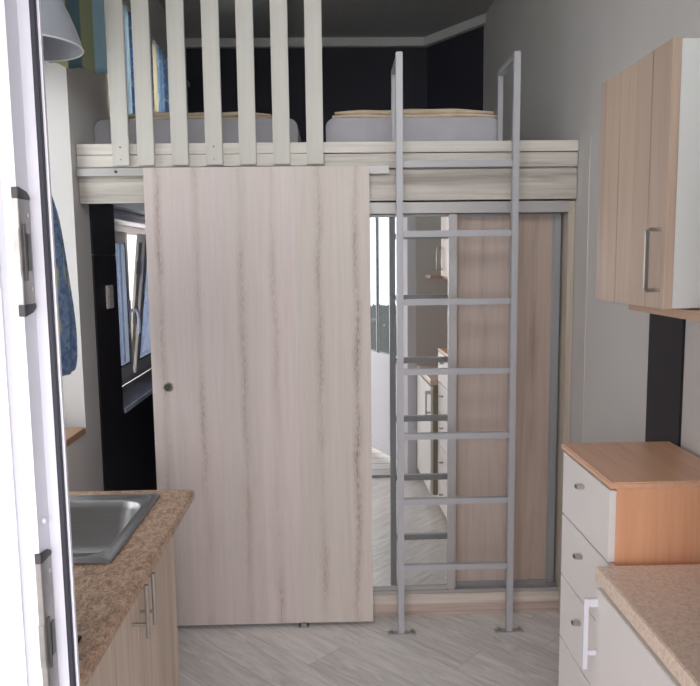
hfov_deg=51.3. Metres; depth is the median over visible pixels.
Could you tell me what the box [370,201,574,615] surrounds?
wardrobe
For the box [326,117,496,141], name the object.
mattress
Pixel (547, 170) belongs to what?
platform
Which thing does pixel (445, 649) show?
floor
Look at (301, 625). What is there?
floor guide
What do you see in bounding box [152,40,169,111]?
curtain
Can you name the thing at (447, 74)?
wall
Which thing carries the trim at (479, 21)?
attached to the wall at (447, 74)
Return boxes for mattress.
[94,119,301,143]
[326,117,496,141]
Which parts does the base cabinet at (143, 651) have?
cabinet door, bar handle, bar handle, cabinet door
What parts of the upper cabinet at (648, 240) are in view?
door handle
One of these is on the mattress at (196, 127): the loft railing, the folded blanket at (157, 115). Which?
the folded blanket at (157, 115)
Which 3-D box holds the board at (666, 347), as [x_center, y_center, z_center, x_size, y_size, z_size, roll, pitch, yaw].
[1.011,0.391,2.368,0.008,1.950,0.235,-1,7,-1]
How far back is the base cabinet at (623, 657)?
1.73 m
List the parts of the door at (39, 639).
strike plate, strike plate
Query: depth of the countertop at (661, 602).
1.65 m
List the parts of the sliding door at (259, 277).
finger pull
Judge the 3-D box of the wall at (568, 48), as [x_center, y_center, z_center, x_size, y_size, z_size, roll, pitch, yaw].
[1.080,-0.405,3.424,0.200,3.285,4.882,-1,7,-1]
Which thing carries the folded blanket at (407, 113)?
on the mattress at (414, 128)
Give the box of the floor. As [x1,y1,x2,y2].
[177,612,560,685]
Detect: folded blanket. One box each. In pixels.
[128,112,271,119]
[332,109,496,117]
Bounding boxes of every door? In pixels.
[0,0,79,685]
[143,166,372,625]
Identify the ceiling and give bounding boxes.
[159,0,493,37]
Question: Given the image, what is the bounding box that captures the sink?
[69,494,159,564]
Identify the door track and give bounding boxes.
[76,166,388,176]
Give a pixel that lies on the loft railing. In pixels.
(114, 10)
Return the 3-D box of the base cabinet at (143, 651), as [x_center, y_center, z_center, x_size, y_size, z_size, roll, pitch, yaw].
[-0.791,1.045,1.827,0.559,0.820,1.175,-1,7,-1]
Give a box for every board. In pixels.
[628,304,699,321]
[645,313,685,447]
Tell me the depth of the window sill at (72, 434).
3.02 m
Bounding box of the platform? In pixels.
[76,140,578,211]
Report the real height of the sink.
0.170 m
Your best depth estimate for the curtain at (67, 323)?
2.79 m
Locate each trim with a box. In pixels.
[123,1,189,86]
[185,13,485,48]
[572,137,590,442]
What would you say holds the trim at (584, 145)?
attached to the wall at (568, 48)
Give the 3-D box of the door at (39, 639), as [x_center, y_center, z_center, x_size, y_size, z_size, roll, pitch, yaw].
[0.077,0.468,1.071,1.204,2.120,0.155,-1,7,-1]
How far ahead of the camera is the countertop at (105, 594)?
1.83 m
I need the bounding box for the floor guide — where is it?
[299,623,308,627]
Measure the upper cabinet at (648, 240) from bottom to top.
0.595 m
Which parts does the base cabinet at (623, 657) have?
door handle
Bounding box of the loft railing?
[105,0,323,165]
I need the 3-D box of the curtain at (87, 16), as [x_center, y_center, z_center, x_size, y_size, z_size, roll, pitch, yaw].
[-1.045,-1.259,2.786,0.009,0.421,0.245,5,9,39]
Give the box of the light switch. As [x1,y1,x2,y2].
[105,285,113,308]
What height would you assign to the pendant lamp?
1.081 m
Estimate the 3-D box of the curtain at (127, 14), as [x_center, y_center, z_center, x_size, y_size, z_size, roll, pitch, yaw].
[-1.143,-1.407,3.871,0.035,0.625,0.737,-1,7,-1]
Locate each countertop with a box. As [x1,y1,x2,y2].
[69,489,194,685]
[595,564,699,685]
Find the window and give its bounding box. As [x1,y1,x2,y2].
[114,209,151,385]
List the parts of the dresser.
drawer, knob, drawer, knob, knob, drawer, drawer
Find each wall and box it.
[44,0,187,491]
[186,26,483,141]
[483,0,699,457]
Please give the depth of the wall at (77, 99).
3.26 m
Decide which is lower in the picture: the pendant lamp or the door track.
the door track
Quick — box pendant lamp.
[40,0,83,61]
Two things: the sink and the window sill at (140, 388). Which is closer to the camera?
the sink
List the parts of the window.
pane, sash, handle, sash, pane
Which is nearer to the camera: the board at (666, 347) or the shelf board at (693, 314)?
the shelf board at (693, 314)
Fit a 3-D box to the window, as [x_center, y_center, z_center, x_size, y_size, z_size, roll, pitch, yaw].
[-1.326,-0.265,4.419,0.224,1.022,1.600,-1,7,-1]
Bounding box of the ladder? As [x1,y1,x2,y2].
[387,51,523,635]
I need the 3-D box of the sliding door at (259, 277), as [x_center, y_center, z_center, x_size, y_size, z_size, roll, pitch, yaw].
[-0.380,0.262,3.174,0.945,2.016,0.024,-1,7,-1]
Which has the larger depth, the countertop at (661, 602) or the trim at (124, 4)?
the trim at (124, 4)
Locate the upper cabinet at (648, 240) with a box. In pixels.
[596,37,699,309]
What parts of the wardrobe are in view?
mirror pane, mirror door, door rail, wood door, door rail, panel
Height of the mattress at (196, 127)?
0.143 m
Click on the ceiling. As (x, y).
(339, 18)
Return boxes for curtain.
[49,0,107,73]
[52,197,76,375]
[123,6,154,114]
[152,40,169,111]
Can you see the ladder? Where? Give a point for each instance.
(515, 60)
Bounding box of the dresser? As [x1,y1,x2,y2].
[558,441,699,685]
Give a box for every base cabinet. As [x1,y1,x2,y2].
[86,536,179,685]
[581,588,681,685]
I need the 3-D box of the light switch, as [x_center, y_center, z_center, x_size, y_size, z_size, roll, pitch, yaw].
[-1.141,-0.220,3.470,0.013,0.110,0.093,-1,7,-1]
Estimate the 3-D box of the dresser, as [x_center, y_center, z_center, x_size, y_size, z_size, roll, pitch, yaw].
[0.828,0.864,2.134,0.364,1.070,0.406,-1,7,-1]
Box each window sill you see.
[65,427,85,446]
[122,369,152,412]

